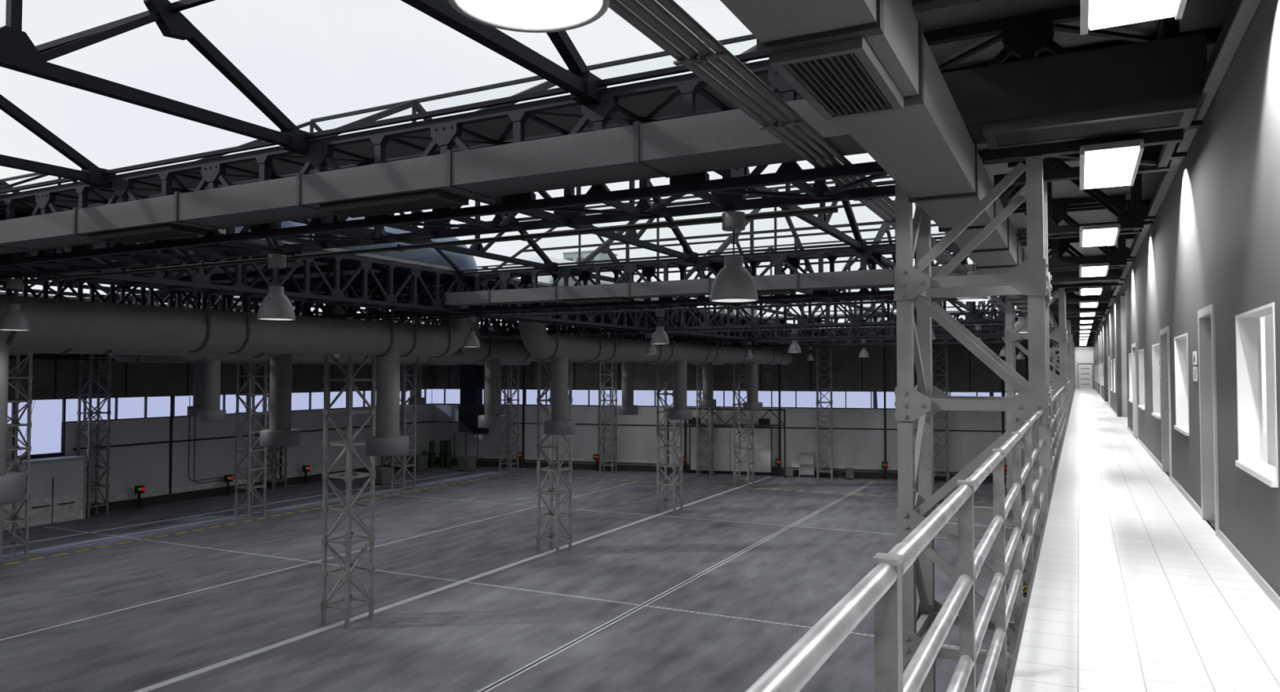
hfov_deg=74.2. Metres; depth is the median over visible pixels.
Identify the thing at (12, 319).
pendant lamp
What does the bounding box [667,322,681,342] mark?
head
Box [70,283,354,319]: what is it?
roof truss
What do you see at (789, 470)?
crate
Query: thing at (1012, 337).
lattice column
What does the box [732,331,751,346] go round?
head
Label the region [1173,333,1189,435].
window
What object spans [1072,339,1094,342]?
truss
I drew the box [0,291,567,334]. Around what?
ceiling
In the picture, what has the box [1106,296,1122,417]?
wall
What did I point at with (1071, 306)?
ventilation duct
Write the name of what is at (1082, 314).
diffuser
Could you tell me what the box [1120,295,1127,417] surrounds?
wall
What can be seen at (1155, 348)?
window
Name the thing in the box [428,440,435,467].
gas cylinder
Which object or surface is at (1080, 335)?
ceiling light
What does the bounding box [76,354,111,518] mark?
lattice column
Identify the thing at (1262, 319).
wall
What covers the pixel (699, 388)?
lattice column
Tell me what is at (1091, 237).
diffuser
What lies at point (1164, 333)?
door
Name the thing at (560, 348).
duct
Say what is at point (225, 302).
truss
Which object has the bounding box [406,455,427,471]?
crate
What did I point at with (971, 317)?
roof truss
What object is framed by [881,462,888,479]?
control box
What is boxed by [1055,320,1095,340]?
truss
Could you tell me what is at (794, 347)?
pendant lamp
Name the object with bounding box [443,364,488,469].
shaft
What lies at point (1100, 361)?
door
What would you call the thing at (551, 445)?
lattice column
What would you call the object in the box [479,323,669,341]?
roof truss
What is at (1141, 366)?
window
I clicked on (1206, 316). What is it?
door
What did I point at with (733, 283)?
pendant lamp
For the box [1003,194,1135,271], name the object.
truss
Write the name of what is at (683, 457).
control box
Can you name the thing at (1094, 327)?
truss
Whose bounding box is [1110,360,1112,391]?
window
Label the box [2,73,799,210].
roof truss
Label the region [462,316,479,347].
pendant lamp
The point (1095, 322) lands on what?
truss
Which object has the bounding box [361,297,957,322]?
pipe
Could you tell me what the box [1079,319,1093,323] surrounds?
ceiling light
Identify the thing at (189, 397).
conduit
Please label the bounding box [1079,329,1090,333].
ceiling light
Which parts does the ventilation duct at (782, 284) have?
grille frame, grille frame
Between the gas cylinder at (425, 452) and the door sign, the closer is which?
the door sign
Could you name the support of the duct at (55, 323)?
hanging from the ceiling at (290, 264)
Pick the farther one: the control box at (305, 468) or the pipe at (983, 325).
the control box at (305, 468)
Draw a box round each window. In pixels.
[11,389,432,459]
[432,389,1004,408]
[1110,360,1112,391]
[1113,358,1115,392]
[1128,352,1132,403]
[1137,348,1144,409]
[1151,342,1160,419]
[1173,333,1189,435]
[1235,302,1278,488]
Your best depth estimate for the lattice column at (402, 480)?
76.90 m
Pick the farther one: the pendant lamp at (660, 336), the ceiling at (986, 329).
the ceiling at (986, 329)
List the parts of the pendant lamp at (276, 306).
lamp shade, cord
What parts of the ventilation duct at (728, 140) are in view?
grille frame, grille frame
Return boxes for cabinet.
[799,451,814,477]
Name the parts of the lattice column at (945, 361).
leg, leg, leg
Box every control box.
[134,484,145,508]
[223,474,233,495]
[302,465,311,484]
[519,452,522,468]
[593,453,599,471]
[680,456,685,473]
[774,458,781,476]
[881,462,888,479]
[1004,465,1007,483]
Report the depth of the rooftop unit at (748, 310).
65.09 m
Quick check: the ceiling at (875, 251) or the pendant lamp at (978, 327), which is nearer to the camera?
the ceiling at (875, 251)
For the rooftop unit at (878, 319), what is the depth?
77.99 m
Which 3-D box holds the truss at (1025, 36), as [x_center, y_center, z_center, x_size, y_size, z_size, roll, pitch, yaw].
[4.567,-2.777,9.671,2.950,1.535,1.532,-1,-2,27]
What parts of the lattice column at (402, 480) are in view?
leg, leg, leg, leg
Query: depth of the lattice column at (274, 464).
76.95 m
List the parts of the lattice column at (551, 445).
leg, leg, leg, leg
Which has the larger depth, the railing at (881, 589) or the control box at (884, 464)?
the control box at (884, 464)
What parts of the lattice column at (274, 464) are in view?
leg, leg, leg, leg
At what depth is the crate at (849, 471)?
83.98 m
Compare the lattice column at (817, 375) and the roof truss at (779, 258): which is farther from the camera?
the lattice column at (817, 375)
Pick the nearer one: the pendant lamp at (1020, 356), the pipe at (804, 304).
the pipe at (804, 304)
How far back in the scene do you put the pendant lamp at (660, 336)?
29.92 m
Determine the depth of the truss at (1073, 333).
51.58 m
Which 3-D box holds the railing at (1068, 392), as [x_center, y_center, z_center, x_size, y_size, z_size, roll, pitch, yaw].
[15.641,1.994,30.915,0.052,1.362,14.494,-1,-2,27]
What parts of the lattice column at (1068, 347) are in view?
leg, leg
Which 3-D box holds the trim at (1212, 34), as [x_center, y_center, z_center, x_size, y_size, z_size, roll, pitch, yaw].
[18.456,-2.887,30.491,7.000,0.135,91.070,-1,-2,27]
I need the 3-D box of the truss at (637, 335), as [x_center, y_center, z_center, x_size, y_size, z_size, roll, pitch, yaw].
[0.371,-0.820,75.090,1.532,1.535,15.024,-1,-2,27]
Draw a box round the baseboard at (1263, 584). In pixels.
[1093,388,1279,610]
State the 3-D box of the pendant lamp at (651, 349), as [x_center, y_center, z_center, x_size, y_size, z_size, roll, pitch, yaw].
[0.639,-0.226,48.198,0.680,1.386,0.680,-1,-2,27]
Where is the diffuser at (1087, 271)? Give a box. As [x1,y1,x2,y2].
[1082,266,1106,276]
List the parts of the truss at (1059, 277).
grille frame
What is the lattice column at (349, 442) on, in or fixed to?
on the floor at (193, 595)
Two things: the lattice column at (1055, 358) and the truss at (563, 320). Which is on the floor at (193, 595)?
the lattice column at (1055, 358)
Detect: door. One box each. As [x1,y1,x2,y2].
[688,425,772,475]
[1077,363,1093,389]
[1094,363,1095,391]
[1097,368,1097,392]
[1099,360,1101,395]
[1107,355,1110,408]
[1131,342,1137,437]
[1160,326,1172,480]
[1197,303,1219,536]
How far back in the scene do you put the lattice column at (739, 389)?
78.78 m
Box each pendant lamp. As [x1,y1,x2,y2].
[0,272,31,330]
[256,245,295,320]
[447,0,609,32]
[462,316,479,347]
[645,333,657,354]
[650,305,669,344]
[709,200,758,302]
[744,342,753,358]
[788,326,800,352]
[806,346,813,360]
[858,339,868,357]
[956,262,991,302]
[974,321,983,343]
[999,337,1005,356]
[1014,314,1027,333]
[1015,342,1024,359]
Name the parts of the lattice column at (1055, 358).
leg, leg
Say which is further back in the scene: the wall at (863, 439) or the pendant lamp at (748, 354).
the wall at (863, 439)
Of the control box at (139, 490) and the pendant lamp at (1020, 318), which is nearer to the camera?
the pendant lamp at (1020, 318)
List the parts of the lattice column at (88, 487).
leg, leg, leg, leg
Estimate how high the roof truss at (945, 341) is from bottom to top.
1.535 m
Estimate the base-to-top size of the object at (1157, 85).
0.650 m
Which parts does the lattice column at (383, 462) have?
leg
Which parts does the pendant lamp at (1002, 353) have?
lamp shade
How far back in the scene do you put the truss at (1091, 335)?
56.58 m
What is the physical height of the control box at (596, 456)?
1.750 m
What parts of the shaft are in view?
support post, support post, support post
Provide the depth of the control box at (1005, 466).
80.73 m
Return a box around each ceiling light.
[1079,223,1120,248]
[1079,262,1109,277]
[1079,285,1102,295]
[1079,300,1098,307]
[1079,311,1096,316]
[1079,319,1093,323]
[1079,324,1092,328]
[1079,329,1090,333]
[1079,333,1089,336]
[1080,0,1186,35]
[1080,138,1143,191]
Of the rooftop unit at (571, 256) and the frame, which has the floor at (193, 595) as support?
the frame
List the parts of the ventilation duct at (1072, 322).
grille frame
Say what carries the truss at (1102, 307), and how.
attached to the wall at (1113, 315)
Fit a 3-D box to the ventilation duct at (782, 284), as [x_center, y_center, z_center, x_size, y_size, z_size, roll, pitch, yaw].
[1.520,-1.875,27.930,19.625,0.580,0.930,-1,-2,27]
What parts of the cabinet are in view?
panel, panel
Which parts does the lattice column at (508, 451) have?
leg, leg, leg, leg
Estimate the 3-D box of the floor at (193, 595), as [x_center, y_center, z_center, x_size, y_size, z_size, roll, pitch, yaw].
[-7.670,12.360,50.371,72.700,0.304,107.002,-1,-2,27]
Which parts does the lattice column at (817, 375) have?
leg, leg, leg, leg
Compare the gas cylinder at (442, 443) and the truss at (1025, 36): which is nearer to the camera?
the truss at (1025, 36)
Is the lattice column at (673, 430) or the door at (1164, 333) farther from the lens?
the lattice column at (673, 430)
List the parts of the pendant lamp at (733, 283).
lamp shade, cord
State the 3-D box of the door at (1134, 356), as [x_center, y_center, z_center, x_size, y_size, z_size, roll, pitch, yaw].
[11.137,1.006,18.901,0.180,2.120,1.550,-1,-2,27]
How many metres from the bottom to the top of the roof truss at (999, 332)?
1.535 m
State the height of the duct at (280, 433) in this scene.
9.216 m
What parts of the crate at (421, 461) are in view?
lid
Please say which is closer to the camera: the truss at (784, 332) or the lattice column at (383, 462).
the truss at (784, 332)
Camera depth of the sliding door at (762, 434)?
87.95 m
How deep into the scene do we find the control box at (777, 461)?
86.29 m
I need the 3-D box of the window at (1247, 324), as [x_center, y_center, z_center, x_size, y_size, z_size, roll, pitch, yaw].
[4.455,0.319,5.991,0.230,1.260,1.550,-1,-2,27]
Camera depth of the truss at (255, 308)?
46.26 m
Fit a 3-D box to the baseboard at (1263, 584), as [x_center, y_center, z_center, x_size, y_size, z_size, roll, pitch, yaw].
[18.006,2.432,32.284,0.015,0.070,90.000,-1,-2,27]
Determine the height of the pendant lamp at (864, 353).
1.386 m
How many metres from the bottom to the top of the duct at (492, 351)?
9.216 m
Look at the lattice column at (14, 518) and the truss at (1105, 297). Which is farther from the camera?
the lattice column at (14, 518)
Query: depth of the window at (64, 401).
65.50 m
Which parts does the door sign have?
plate, plate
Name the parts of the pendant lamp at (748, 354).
lamp shade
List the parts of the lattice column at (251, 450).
leg, leg, leg, leg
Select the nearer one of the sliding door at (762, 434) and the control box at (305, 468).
the control box at (305, 468)
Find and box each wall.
[6,352,433,514]
[432,333,1093,483]
[1074,346,1093,389]
[1093,320,1107,401]
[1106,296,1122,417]
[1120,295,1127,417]
[1124,0,1279,596]
[1260,316,1267,463]
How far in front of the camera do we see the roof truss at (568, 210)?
13.29 m
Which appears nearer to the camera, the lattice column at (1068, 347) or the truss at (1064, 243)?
the truss at (1064, 243)
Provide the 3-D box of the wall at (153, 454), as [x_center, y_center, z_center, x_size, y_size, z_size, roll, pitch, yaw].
[-43.980,5.157,58.658,0.800,14.600,87.904,-1,-2,27]
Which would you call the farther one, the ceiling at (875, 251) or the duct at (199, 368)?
the duct at (199, 368)
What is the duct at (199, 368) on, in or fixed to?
hanging from the ceiling at (1, 292)
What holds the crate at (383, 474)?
on the floor at (193, 595)
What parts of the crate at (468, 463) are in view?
lid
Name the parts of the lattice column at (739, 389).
leg, leg, leg, leg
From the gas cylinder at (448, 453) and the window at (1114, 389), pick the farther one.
the gas cylinder at (448, 453)
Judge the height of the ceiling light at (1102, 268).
0.105 m
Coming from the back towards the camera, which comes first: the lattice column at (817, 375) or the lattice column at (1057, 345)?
the lattice column at (817, 375)
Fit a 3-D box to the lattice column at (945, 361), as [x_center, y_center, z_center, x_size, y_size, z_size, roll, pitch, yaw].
[28.894,6.653,81.655,1.656,12.985,1.656,0,-2,15]
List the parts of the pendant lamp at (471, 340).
lamp shade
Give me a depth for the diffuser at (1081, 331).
46.95 m
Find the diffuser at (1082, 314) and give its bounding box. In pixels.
[1080,312,1094,316]
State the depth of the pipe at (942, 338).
60.71 m
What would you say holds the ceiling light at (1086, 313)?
hanging from the truss at (1102, 307)
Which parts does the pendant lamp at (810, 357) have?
lamp shade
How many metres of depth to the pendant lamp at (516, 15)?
3.83 m
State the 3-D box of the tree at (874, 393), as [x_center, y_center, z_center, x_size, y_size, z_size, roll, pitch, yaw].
[28.849,5.173,104.339,10.153,17.331,10.392,-1,-2,27]
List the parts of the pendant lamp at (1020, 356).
lamp shade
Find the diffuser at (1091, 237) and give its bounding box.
[1083,228,1116,247]
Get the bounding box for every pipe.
[0,206,838,286]
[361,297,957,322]
[480,324,1004,337]
[675,336,1004,343]
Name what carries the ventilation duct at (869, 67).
hanging from the roof truss at (779, 258)
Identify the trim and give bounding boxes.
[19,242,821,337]
[1008,26,1222,298]
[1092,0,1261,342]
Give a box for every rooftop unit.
[225,222,281,231]
[562,250,617,264]
[716,304,756,316]
[857,306,881,327]
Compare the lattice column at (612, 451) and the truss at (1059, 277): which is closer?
the truss at (1059, 277)
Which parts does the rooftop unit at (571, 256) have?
lid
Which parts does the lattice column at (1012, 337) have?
leg, leg, leg, leg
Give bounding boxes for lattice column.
[0,352,33,562]
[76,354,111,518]
[233,362,267,518]
[260,364,287,490]
[318,316,376,630]
[381,364,403,471]
[390,364,417,490]
[498,364,519,471]
[534,332,573,555]
[599,362,617,473]
[655,341,684,514]
[696,364,714,476]
[732,346,754,488]
[815,348,833,479]
[893,155,1053,691]
[932,347,949,482]
[1004,288,1068,674]
[1049,320,1072,405]
[1049,333,1074,396]
[1052,342,1075,391]
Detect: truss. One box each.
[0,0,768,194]
[0,59,895,279]
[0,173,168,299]
[0,266,247,312]
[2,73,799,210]
[15,217,463,313]
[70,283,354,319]
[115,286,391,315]
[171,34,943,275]
[252,293,441,325]
[347,240,968,318]
[355,316,555,335]
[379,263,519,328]
[453,279,648,330]
[479,318,602,338]
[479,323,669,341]
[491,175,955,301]
[520,332,742,346]
[556,295,1017,333]
[594,328,685,342]
[633,306,747,340]
[673,310,1027,342]
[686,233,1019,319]
[735,321,810,346]
[746,323,1049,346]
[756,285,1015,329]
[911,0,982,13]
[923,0,1202,186]
[977,150,1155,240]
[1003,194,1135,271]
[1016,235,1124,293]
[1050,292,1111,314]
[1051,254,1116,304]
[1053,315,1097,337]
[1054,315,1101,330]
[1055,291,1106,321]
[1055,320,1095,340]
[1056,294,1103,326]
[1071,330,1098,334]
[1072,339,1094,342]
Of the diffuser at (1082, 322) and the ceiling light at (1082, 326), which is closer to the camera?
the diffuser at (1082, 322)
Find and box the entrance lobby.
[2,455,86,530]
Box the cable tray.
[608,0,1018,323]
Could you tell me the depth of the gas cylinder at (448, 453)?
93.44 m
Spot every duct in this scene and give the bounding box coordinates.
[0,99,867,254]
[0,217,478,505]
[8,290,355,447]
[102,286,456,416]
[164,296,530,421]
[444,264,984,306]
[460,267,724,428]
[515,255,792,435]
[720,0,1059,347]
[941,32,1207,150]
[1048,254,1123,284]
[1048,303,1104,318]
[1056,320,1097,332]
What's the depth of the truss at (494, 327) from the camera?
57.91 m
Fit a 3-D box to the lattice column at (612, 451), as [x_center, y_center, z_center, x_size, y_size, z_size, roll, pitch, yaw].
[-3.379,6.909,90.229,1.656,12.985,1.656,0,-2,15]
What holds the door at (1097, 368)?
in the wall at (1100, 344)
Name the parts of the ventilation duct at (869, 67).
grille frame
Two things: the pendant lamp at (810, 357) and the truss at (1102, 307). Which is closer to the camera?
the truss at (1102, 307)
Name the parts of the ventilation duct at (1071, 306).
grille frame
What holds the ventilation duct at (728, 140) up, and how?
attached to the roof truss at (568, 210)
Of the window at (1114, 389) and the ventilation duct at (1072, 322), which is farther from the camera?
the ventilation duct at (1072, 322)
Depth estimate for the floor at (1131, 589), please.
5.73 m
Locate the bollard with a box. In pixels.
[1022,583,1026,597]
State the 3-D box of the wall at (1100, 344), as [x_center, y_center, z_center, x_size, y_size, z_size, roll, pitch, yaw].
[30.961,1.350,57.150,0.140,4.280,34.000,-1,-2,27]
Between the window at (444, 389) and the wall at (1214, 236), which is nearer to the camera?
the wall at (1214, 236)
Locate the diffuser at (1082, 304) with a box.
[1080,302,1097,307]
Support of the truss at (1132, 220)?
attached to the wall at (1214, 236)
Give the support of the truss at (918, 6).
attached to the wall at (1214, 236)
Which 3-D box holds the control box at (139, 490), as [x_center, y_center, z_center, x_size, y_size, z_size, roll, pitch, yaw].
[-39.105,11.811,66.240,0.500,1.750,0.600,-1,-2,27]
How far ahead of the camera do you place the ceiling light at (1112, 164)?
8.95 m
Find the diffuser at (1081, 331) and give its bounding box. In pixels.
[1080,330,1089,333]
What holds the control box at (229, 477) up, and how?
on the floor at (193, 595)
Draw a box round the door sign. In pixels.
[1192,351,1198,381]
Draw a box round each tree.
[872,391,877,408]
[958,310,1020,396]
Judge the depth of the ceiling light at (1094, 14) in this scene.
5.17 m
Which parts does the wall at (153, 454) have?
wall rail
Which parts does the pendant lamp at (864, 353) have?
lamp shade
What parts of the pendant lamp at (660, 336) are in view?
lamp shade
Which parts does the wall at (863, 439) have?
wall rail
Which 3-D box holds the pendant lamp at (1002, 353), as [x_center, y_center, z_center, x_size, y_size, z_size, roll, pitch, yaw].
[23.456,-0.039,54.446,0.680,1.386,0.680,-1,-2,27]
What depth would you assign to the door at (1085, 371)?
72.49 m
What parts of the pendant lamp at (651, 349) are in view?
lamp shade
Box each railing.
[744,408,1044,691]
[1050,386,1066,488]
[1066,380,1071,417]
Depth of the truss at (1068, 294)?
37.48 m
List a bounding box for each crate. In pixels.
[374,466,391,485]
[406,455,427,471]
[457,455,476,471]
[786,466,793,477]
[845,467,854,479]
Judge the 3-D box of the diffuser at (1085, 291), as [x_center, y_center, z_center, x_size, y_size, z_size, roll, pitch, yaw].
[12.532,-1.504,23.532,0.460,0.022,1.820,-1,-2,27]
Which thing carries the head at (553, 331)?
on the lattice column at (551, 445)
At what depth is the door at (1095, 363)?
65.61 m
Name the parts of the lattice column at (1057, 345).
leg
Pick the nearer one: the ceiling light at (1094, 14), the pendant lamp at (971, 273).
the ceiling light at (1094, 14)
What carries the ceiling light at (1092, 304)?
hanging from the truss at (1105, 297)
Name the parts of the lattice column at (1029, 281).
leg, leg, leg, leg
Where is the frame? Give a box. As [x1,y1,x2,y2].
[666,408,786,478]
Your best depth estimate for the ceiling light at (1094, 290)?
22.89 m
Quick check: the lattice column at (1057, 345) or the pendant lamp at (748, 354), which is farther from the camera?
the pendant lamp at (748, 354)
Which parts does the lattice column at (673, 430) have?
leg, leg, leg, leg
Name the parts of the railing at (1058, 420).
post, post, post, post, rail, rail, rail, rail, post, post, post, post, post, post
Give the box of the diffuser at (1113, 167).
[1084,146,1138,189]
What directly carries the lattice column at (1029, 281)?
on the floor at (193, 595)
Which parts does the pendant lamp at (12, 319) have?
cord, lamp shade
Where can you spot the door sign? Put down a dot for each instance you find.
(1195, 353)
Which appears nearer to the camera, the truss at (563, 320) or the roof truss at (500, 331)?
the truss at (563, 320)
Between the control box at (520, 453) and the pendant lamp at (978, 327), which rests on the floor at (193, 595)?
the control box at (520, 453)
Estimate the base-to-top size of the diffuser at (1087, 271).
0.022 m
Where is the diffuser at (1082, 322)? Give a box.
[1080,320,1092,323]
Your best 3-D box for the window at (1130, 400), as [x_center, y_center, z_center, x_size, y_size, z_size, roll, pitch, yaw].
[11.933,0.751,20.411,0.230,1.260,1.550,-1,-2,27]
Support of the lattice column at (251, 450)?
on the floor at (193, 595)
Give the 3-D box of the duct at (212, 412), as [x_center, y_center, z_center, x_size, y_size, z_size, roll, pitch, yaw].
[-20.956,0.791,70.850,1.912,9.216,39.500,-1,-2,27]
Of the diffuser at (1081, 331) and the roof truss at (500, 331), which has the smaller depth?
the diffuser at (1081, 331)
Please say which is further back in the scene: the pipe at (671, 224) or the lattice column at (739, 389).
the lattice column at (739, 389)
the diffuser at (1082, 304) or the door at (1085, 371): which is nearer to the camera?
the diffuser at (1082, 304)
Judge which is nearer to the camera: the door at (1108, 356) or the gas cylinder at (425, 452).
the door at (1108, 356)
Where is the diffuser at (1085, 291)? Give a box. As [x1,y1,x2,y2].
[1081,288,1101,295]
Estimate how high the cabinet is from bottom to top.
2.600 m
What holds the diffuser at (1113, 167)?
attached to the ceiling light at (1112, 164)
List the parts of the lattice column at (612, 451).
leg, leg, leg, leg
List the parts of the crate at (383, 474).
lid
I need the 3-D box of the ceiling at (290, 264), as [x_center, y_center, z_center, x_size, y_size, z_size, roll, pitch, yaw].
[-6.379,-2.470,48.851,13.600,0.120,105.300,-1,-2,27]
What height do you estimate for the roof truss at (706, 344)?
1.535 m
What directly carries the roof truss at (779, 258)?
on the lattice column at (349, 442)
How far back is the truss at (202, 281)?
27.41 m
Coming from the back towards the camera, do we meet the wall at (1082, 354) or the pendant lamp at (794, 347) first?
the wall at (1082, 354)
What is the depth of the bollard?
40.25 m
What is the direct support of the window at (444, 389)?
in the wall at (863, 439)
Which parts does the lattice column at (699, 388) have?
leg, leg, leg, leg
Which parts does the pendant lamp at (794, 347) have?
lamp shade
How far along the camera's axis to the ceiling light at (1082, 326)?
41.79 m
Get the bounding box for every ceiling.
[0,193,830,333]
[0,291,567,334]
[94,293,215,302]
[471,247,947,277]
[820,326,1004,334]
[907,0,1233,295]
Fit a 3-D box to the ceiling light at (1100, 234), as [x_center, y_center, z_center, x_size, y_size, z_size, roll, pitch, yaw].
[7.603,-1.823,14.040,0.560,0.105,1.910,-1,-2,27]
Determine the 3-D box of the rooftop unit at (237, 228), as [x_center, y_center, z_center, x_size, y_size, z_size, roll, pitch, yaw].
[-14.415,-4.196,32.956,3.100,2.380,7.100,-1,-2,27]
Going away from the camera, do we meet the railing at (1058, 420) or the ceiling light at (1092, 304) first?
the railing at (1058, 420)
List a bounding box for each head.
[545,311,574,333]
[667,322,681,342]
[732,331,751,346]
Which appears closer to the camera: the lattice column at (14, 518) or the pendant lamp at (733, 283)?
the pendant lamp at (733, 283)
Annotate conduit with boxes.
[188,396,261,484]
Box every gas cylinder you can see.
[422,450,428,464]
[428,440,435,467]
[439,440,445,468]
[444,440,452,468]
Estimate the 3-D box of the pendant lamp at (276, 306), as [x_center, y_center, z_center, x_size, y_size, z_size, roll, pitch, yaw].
[-6.835,-1.191,15.931,0.680,1.386,0.680,-1,-2,27]
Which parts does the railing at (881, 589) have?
post, post, rail, rail, post, rail, post, post, post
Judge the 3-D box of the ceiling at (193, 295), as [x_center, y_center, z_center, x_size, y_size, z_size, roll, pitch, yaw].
[-24.487,-2.506,42.816,13.000,0.050,1.100,-1,-2,27]
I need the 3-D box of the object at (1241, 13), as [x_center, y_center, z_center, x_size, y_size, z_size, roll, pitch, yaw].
[18.057,-1.597,32.378,0.300,0.190,90.000,-1,-2,27]
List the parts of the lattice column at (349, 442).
leg, leg, leg, leg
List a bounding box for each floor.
[0,465,1026,691]
[1004,388,1279,691]
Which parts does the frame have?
support post, motor, motor, support post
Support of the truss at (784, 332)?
attached to the roof truss at (999, 332)
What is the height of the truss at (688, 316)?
1.535 m
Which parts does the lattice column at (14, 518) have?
leg, leg, leg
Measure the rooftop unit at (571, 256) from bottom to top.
3.480 m
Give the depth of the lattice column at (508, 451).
91.14 m
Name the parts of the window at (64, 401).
frame, sill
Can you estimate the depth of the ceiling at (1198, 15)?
9.83 m
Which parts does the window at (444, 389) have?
sill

